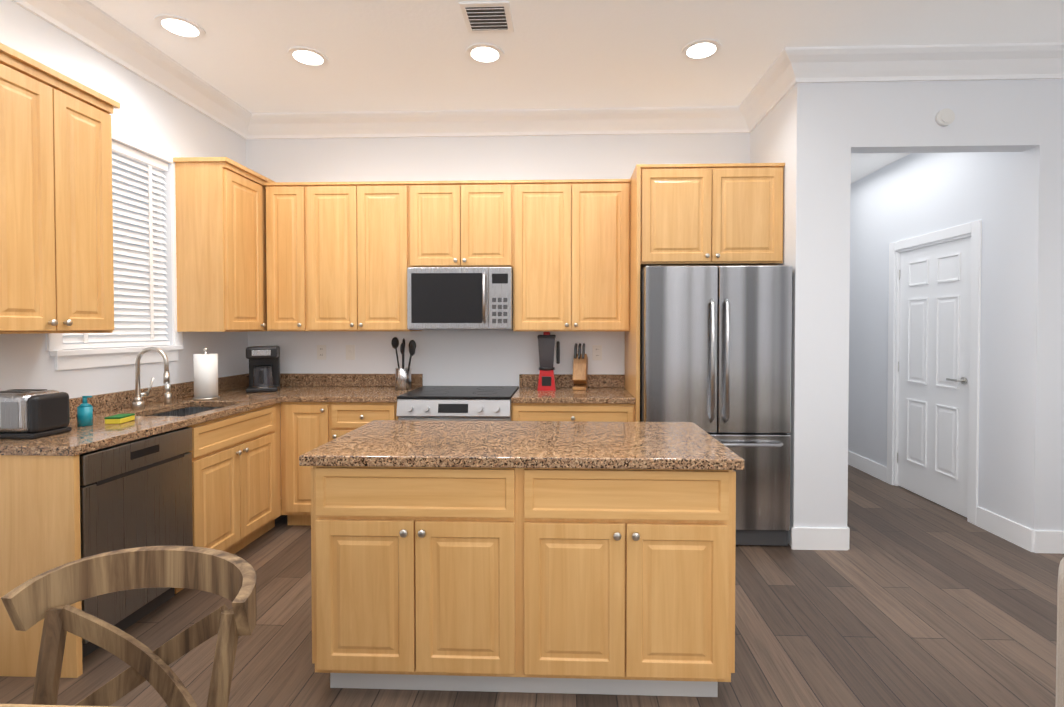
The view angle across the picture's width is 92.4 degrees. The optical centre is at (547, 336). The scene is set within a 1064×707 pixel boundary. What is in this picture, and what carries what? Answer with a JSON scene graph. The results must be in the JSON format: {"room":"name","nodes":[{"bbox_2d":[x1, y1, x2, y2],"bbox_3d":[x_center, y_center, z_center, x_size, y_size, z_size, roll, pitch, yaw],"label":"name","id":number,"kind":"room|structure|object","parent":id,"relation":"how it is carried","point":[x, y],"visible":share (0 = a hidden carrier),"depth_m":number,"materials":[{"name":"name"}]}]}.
{"room":"kitchen","nodes":[
{"label":"kitchen","id":0,"kind":"room"},
{"bbox_2d":[0,0,247,398],"bbox_3d":[-2.593,-0.160,1.003,0.140,3.050,6.500,0,1,2],"label":"wall","id":1,"kind":"structure","parent":0,"point":[151,112],"depth_m":2.97,"materials":[{"name":"white paint"}]},
{"bbox_2d":[0,43,119,333],"bbox_3d":[-2.290,-0.580,2.212,0.379,1.130,0.626,0,1,2],"label":"upper cabinet","id":2,"kind":"object","parent":1,"relation":"attached to","point":[56,240],"visible":1,"depth_m":2.20,"materials":[{"name":"brown wood"}]},
{"bbox_2d":[46,123,182,370],"bbox_3d":[-2.494,-0.520,2.945,0.145,1.365,0.880,0,1,2],"label":"window","id":3,"kind":"structure","parent":1,"relation":"in","point":[138,253],"depth_m":3.08,"materials":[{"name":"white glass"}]},
{"bbox_2d":[12,0,255,138],"bbox_3d":[-2.461,-1.607,0.905,0.128,0.153,6.360,0,1,2],"label":"crown molding","id":4,"kind":"structure","parent":1,"relation":"attached to","point":[90,24],"depth_m":2.98,"materials":[{"name":"white"}]},
{"bbox_2d":[173,157,274,331],"bbox_3d":[-2.239,-0.605,3.701,0.379,1.130,0.786,0,1,2],"label":"upper cabinet","id":5,"kind":"object","parent":1,"relation":"attached to","point":[221,275],"visible":0.92,"depth_m":3.33,"materials":[{"name":"brown wood"}]},
{"bbox_2d":[246,133,749,429],"bbox_3d":[-0.421,-0.211,4.111,3.990,3.050,0.140,0,1,2],"label":"wall","id":6,"kind":"structure","parent":0,"point":[473,357],"depth_m":4.04,"materials":[{"name":"white paint"}]},
{"bbox_2d":[264,182,307,330],"bbox_3d":[-1.917,-0.588,3.909,0.306,1.090,0.349,0,1,2],"label":"upper cabinet","id":7,"kind":"object","parent":6,"relation":"attached to","point":[286,202],"depth_m":3.74,"materials":[{"name":"brown wood"}]},
{"bbox_2d":[317,345,325,359],"bbox_3d":[-1.813,0.124,4.088,0.075,0.118,0.008,0,1,2],"label":"electrical outlet","id":8,"kind":"object","parent":6,"relation":"attached to","point":[321,352],"visible":1,"depth_m":4.09,"materials":[{"name":"white plastic"}]},
{"bbox_2d":[346,345,354,359],"bbox_3d":[-1.578,0.124,4.078,0.075,0.118,0.014,0,1,2],"label":"electrical outlet","id":9,"kind":"object","parent":6,"relation":"attached to","point":[350,352],"visible":1,"depth_m":4.08,"materials":[{"name":"white plastic"}]},
{"bbox_2d":[308,181,421,330],"bbox_3d":[-1.384,-0.588,3.891,0.760,1.090,0.349,0,1,2],"label":"upper cabinet","id":10,"kind":"object","parent":6,"relation":"attached to","point":[342,256],"depth_m":3.72,"materials":[{"name":"brown wood"}]},
{"bbox_2d":[408,180,515,266],"bbox_3d":[-0.624,-0.820,3.862,0.760,0.625,0.349,0,1,2],"label":"upper cabinet","id":11,"kind":"object","parent":6,"relation":"attached to","point":[470,223],"depth_m":3.69,"materials":[{"name":"brown wood"}]},
{"bbox_2d":[407,267,512,329],"bbox_3d":[-0.626,-0.278,3.821,0.752,0.451,0.445,0,1,2],"label":"microwave","id":12,"kind":"object","parent":11,"relation":"attached to","point":[459,298],"visible":1,"depth_m":3.65,"materials":[{"name":"silver metal"}]},
{"bbox_2d":[252,106,753,138],"bbox_3d":[-0.351,-1.657,3.951,3.840,0.153,0.128,0,1,2],"label":"crown molding","id":13,"kind":"structure","parent":6,"relation":"attached to","point":[707,119],"depth_m":3.95,"materials":[{"name":"white"}]},
{"bbox_2d":[512,179,630,330],"bbox_3d":[0.177,-0.587,3.838,0.844,1.090,0.349,0,1,2],"label":"upper cabinet","id":14,"kind":"object","parent":6,"relation":"attached to","point":[571,272],"depth_m":3.67,"materials":[{"name":"brown wood"}]},
{"bbox_2d":[592,345,601,359],"bbox_3d":[0.391,0.125,4.014,0.075,0.118,0.008,0,1,2],"label":"electrical outlet","id":15,"kind":"object","parent":6,"relation":"attached to","point":[596,352],"visible":1,"depth_m":4.01,"materials":[{"name":"white plastic"}]},
{"bbox_2d":[625,163,784,421],"bbox_3d":[1.075,0.091,3.658,0.962,2.460,0.669,0,1,2],"label":"upper cabinet","id":16,"kind":"object","parent":6,"relation":"attached to","point":[726,214],"visible":0.92,"depth_m":3.35,"materials":[{"name":"brown wood"}]},
{"bbox_2d":[0,464,1063,706],"bbox_3d":[1.070,1.383,2.956,7.450,0.100,11.000,0,1,2],"label":"floor","id":17,"kind":"structure","parent":0,"point":[908,598],"depth_m":2.32,"materials":[{"name":"brown wood"}]},
{"bbox_2d":[0,704,109,706],"bbox_3d":[-1.338,0.995,0.414,2.110,0.760,0.910,0,1,2],"label":"dining table","id":18,"kind":"object","parent":17,"relation":"on","point":[16,705],"depth_m":0.84,"materials":[{"name":"brown wood"}]},
{"bbox_2d":[1,546,256,706],"bbox_3d":[-0.919,0.941,0.972,0.539,0.851,0.566,0,1,2],"label":"cross-back chair","id":19,"kind":"object","parent":17,"relation":"on","point":[50,596],"visible":1,"depth_m":1.16,"materials":[{"name":"brown wood"}]},
{"bbox_2d":[79,427,192,658],"bbox_3d":[-2.132,0.905,2.346,0.590,0.876,0.592,0,1,2],"label":"dishwasher","id":20,"kind":"object","parent":17,"relation":"on","point":[135,493],"visible":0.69,"depth_m":2.28,"materials":[{"name":"grey metal"}]},
{"bbox_2d":[68,435,279,593],"bbox_3d":[-2.138,1.011,3.041,0.627,0.640,0.775,0,1,2],"label":"base cabinet","id":21,"kind":"object","parent":17,"relation":"on","point":[236,483],"depth_m":2.94,"materials":[{"name":"brown wood"}]},
{"bbox_2d":[280,402,331,525],"bbox_3d":[-1.644,0.878,3.784,0.351,0.882,0.629,0,1,2],"label":"base cabinet","id":22,"kind":"object","parent":17,"relation":"on","point":[307,427],"depth_m":3.47,"materials":[{"name":"brown wood"}]},
{"bbox_2d":[0,347,319,455],"bbox_3d":[-2.121,0.345,3.051,0.660,0.580,2.108,0,1,2],"label":"countertop","id":23,"kind":"structure","parent":22,"relation":"on","point":[167,406],"depth_m":2.84,"materials":[{"name":"stone"}]},
{"bbox_2d":[0,389,71,438],"bbox_3d":[-2.290,0.328,2.201,0.330,0.191,0.172,0,1,2],"label":"toaster","id":24,"kind":"object","parent":23,"relation":"on","point":[31,413],"visible":1,"depth_m":2.13,"materials":[{"name":"silver plastic"}]},
{"bbox_2d":[77,396,92,426],"bbox_3d":[-2.193,0.350,2.419,0.060,0.141,0.056,0,1,2],"label":"soap bottle","id":25,"kind":"object","parent":23,"relation":"on","point":[84,413],"visible":1,"depth_m":2.40,"materials":[{"name":"teal plastic"}]},
{"bbox_2d":[104,413,134,423],"bbox_3d":[-2.102,0.403,2.507,0.070,0.033,0.110,0,1,-10],"label":"sponge","id":26,"kind":"object","parent":23,"relation":"on","point":[118,418],"visible":0.98,"depth_m":2.47,"materials":[{"name":"yellow"}]},
{"bbox_2d":[132,347,170,408],"bbox_3d":[-2.276,0.233,3.035,0.213,0.356,0.266,0,1,2],"label":"faucet","id":27,"kind":"object","parent":23,"relation":"on","point":[138,403],"depth_m":2.93,"materials":[{"name":"silver metal"}]},
{"bbox_2d":[149,407,221,416],"bbox_3d":[-2.092,0.543,2.959,0.394,0.186,0.564,0,1,2],"label":"sink","id":28,"kind":"object","parent":23,"relation":"in","point":[173,411],"depth_m":3.15,"materials":[{"name":"silver metal"}]},
{"bbox_2d":[192,347,219,399],"bbox_3d":[-2.234,0.237,3.334,0.150,0.337,0.150,0,1,2],"label":"paper towel holder","id":29,"kind":"object","parent":23,"relation":"on","point":[205,376],"visible":1,"depth_m":3.28,"materials":[{"name":"white paper"}]},
{"bbox_2d":[246,346,279,392],"bbox_3d":[-2.103,0.234,3.774,0.200,0.328,0.275,0,1,-23],"label":"coffee maker","id":30,"kind":"object","parent":23,"relation":"on","point":[264,368],"visible":1,"depth_m":3.71,"materials":[{"name":"black plastic"}]},
{"bbox_2d":[288,374,422,401],"bbox_3d":[-1.386,0.368,3.760,0.761,0.137,0.642,0,1,2],"label":"countertop","id":31,"kind":"structure","parent":22,"relation":"on","point":[322,387],"depth_m":3.92,"materials":[{"name":"stone"}]},
{"bbox_2d":[391,337,415,389],"bbox_3d":[-1.089,0.199,3.875,0.209,0.395,0.222,0,1,2],"label":"utensil crock","id":32,"kind":"object","parent":31,"relation":"on","point":[403,378],"visible":1,"depth_m":3.83,"materials":[{"name":"silver metal"}]},
{"bbox_2d":[332,402,398,439],"bbox_3d":[-1.236,0.878,3.770,0.465,0.882,0.629,0,1,2],"label":"base cabinet","id":33,"kind":"object","parent":17,"relation":"on","point":[347,417],"depth_m":3.46,"materials":[{"name":"brown wood"}]},
{"bbox_2d":[396,386,518,420],"bbox_3d":[-0.621,0.847,3.709,0.764,0.907,0.691,0,1,2],"label":"range","id":34,"kind":"object","parent":17,"relation":"on","point":[464,403],"visible":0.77,"depth_m":3.42,"materials":[{"name":"silver metal"}]},
{"bbox_2d":[311,466,735,696],"bbox_3d":[-0.091,0.904,2.161,1.573,0.884,0.691,0,1,2],"label":"kitchen island","id":35,"kind":"object","parent":17,"relation":"on","point":[578,581],"visible":0.94,"depth_m":1.85,"materials":[{"name":"brown wood"}]},
{"bbox_2d":[299,420,744,469],"bbox_3d":[-0.091,0.442,2.169,1.589,0.038,0.720,0,1,2],"label":"island countertop","id":36,"kind":"structure","parent":35,"relation":"on","point":[549,444],"depth_m":1.98,"materials":[{"name":"stone"}]},
{"bbox_2d":[511,403,634,421],"bbox_3d":[0.181,0.879,3.722,0.830,0.882,0.629,0,1,2],"label":"base cabinet","id":37,"kind":"object","parent":17,"relation":"on","point":[600,412],"depth_m":3.41,"materials":[{"name":"brown wood"}]},
{"bbox_2d":[511,374,635,403],"bbox_3d":[0.181,0.369,3.709,0.827,0.137,0.638,0,1,2],"label":"countertop","id":38,"kind":"structure","parent":37,"relation":"on","point":[602,388],"depth_m":3.73,"materials":[{"name":"stone"}]},
{"bbox_2d":[537,332,559,390],"bbox_3d":[0.009,0.180,3.833,0.165,0.435,0.135,0,1,2],"label":"blender","id":39,"kind":"object","parent":38,"relation":"on","point":[546,346],"visible":1,"depth_m":3.77,"materials":[{"name":"red"}]},
{"bbox_2d":[572,343,587,389],"bbox_3d":[0.250,0.222,3.880,0.100,0.348,0.196,0,1,10],"label":"knife block","id":40,"kind":"object","parent":38,"relation":"on","point":[580,366],"visible":1,"depth_m":3.82,"materials":[{"name":"brown wood"}]},
{"bbox_2d":[640,265,791,545],"bbox_3d":[1.083,0.435,3.557,0.910,1.775,0.826,0,1,2],"label":"refrigerator","id":41,"kind":"object","parent":17,"relation":"on","point":[715,352],"visible":0.69,"depth_m":3.20,"materials":[{"name":"grey metal"}]},
{"bbox_2d":[1055,557,1063,706],"bbox_3d":[2.104,0.938,0.792,0.940,0.860,1.850,-1,1,-44],"label":"sofa","id":42,"kind":"object","parent":17,"relation":"on","point":[1060,653],"visible":1,"depth_m":1.15,"materials":[{"name":"fabric"}]},
{"bbox_2d":[88,0,1063,112],"bbox_3d":[0.997,-1.732,0.760,7.450,0.100,6.710,0,1,2],"label":"ceiling","id":43,"kind":"structure","parent":0,"point":[395,55],"depth_m":2.96,"materials":[{"name":"white paint"}]},
{"bbox_2d":[154,14,205,39],"bbox_3d":[-2.030,-1.712,2.820,0.230,0.008,0.230,0,1,2],"label":"recessed light","id":44,"kind":"object","parent":43,"relation":"in","point":[179,26],"visible":1,"depth_m":2.81,"materials":[{"name":"white"}]},
{"bbox_2d":[287,46,328,67],"bbox_3d":[-1.469,-1.717,3.131,0.230,0.008,0.230,0,1,2],"label":"recessed light","id":45,"kind":"object","parent":43,"relation":"in","point":[307,56],"visible":1,"depth_m":3.12,"materials":[{"name":"white"}]},
{"bbox_2d":[466,43,503,64],"bbox_3d":[-0.380,-1.716,3.094,0.230,0.008,0.230,0,1,2],"label":"recessed light","id":46,"kind":"object","parent":43,"relation":"in","point":[484,53],"visible":1,"depth_m":3.08,"materials":[{"name":"white plastic"}]},
{"bbox_2d":[458,1,513,32],"bbox_3d":[-0.322,-1.705,2.732,0.260,0.017,0.260,0,1,2],"label":"ceiling vent","id":47,"kind":"object","parent":43,"relation":"in","point":[488,17],"visible":1,"depth_m":2.71,"materials":[{"name":"white metal"}]},
{"bbox_2d":[681,39,720,60],"bbox_3d":[0.919,-1.715,3.050,0.230,0.008,0.230,0,1,2],"label":"recessed light","id":48,"kind":"object","parent":43,"relation":"in","point":[700,49],"visible":1,"depth_m":3.04,"materials":[{"name":"white"}]},
{"bbox_2d":[750,82,851,545],"bbox_3d":[1.794,-0.237,5.686,0.330,3.050,5.040,0,1,2],"label":"wall","id":49,"kind":"structure","parent":0,"point":[802,131],"depth_m":3.17,"materials":[{"name":"white paint"}]},
{"bbox_2d":[736,65,791,127],"bbox_3d":[1.491,-1.650,3.487,0.128,0.153,0.630,0,1,2],"label":"crown molding","id":50,"kind":"structure","parent":49,"relation":"attached to","point":[762,98],"depth_m":3.59,"materials":[{"name":"white"}]},
{"bbox_2d":[791,527,848,549],"bbox_3d":[1.701,1.261,3.185,0.344,0.135,0.014,0,1,2],"label":"baseboard","id":51,"kind":"structure","parent":49,"relation":"attached to","point":[802,538],"depth_m":3.18,"materials":[{"name":"white wood"}]},
{"bbox_2d":[848,528,849,548],"bbox_3d":[1.965,1.220,5.697,0.014,0.135,5.054,0,1,2],"label":"baseboard","id":52,"kind":"structure","parent":49,"relation":"attached to","point":[848,528],"depth_m":3.19,"materials":[{"name":"white"}]},
{"bbox_2d":[851,153,909,182],"bbox_3d":[2.587,-1.614,5.747,1.248,0.100,5.019,0,1,2],"label":"ceiling","id":53,"kind":"structure","parent":0,"point":[863,165],"depth_m":4.51,"materials":[{"name":"white paint"}]},
{"bbox_2d":[848,152,1021,522],"bbox_3d":[3.150,-0.238,5.700,0.120,3.050,4.920,0,1,2],"label":"wall","id":54,"kind":"structure","parent":0,"point":[910,195],"depth_m":3.81,"materials":[{"name":"white paint"}]},
{"bbox_2d":[848,451,886,482],"bbox_3d":[3.105,1.209,6.376,0.014,0.135,3.620,0,1,2],"label":"baseboard","id":55,"kind":"structure","parent":54,"relation":"attached to","point":[872,468],"depth_m":4.84,"materials":[{"name":"white"}]},
{"bbox_2d":[897,237,970,516],"bbox_3d":[3.045,0.291,4.060,0.091,2.030,0.816,0,1,2],"label":"hall door","id":56,"kind":"structure","parent":54,"relation":"in","point":[933,370],"depth_m":4.00,"materials":[{"name":"white"}]},
{"bbox_2d":[887,220,981,524],"bbox_3d":[3.086,0.247,4.049,0.136,2.135,0.990,0,1,2],"label":"door frame","id":57,"kind":"structure","parent":54,"relation":"attached to","point":[974,228],"depth_m":3.77,"materials":[{"name":"white wood"}]},
{"bbox_2d":[976,507,1027,549],"bbox_3d":[3.003,1.258,3.368,0.014,0.135,0.400,0,1,2],"label":"baseboard","id":58,"kind":"structure","parent":54,"relation":"attached to","point":[1015,533],"depth_m":3.35,"materials":[{"name":"white wood"}]},
{"bbox_2d":[851,79,1063,530],"bbox_3d":[3.239,-0.196,3.176,2.730,3.050,0.120,0,1,2],"label":"wall","id":59,"kind":"structure","parent":0,"point":[1025,118],"depth_m":3.13,"materials":[{"name":"white paint"}]},
{"bbox_2d":[772,42,1063,87],"bbox_3d":[3.006,-1.642,3.036,3.188,0.153,0.128,0,1,2],"label":"crown molding","id":60,"kind":"structure","parent":59,"relation":"attached to","point":[1042,60],"depth_m":3.07,"materials":[{"name":"white wood"}]},
{"bbox_2d":[935,108,954,125],"bbox_3d":[2.427,-1.340,3.109,0.100,0.100,0.031,0,1,2],"label":"smoke detector","id":61,"kind":"object","parent":59,"relation":"attached to","point":[945,117],"visible":0.96,"depth_m":3.10,"materials":[{"name":"white plastic"}]},
{"bbox_2d":[1028,528,1063,553],"bbox_3d":[3.780,1.263,3.115,1.584,0.135,0.014,0,1,2],"label":"baseboard","id":62,"kind":"structure","parent":59,"relation":"attached to","point":[1039,541],"depth_m":3.13,"materials":[{"name":"white wood"}]}
]}

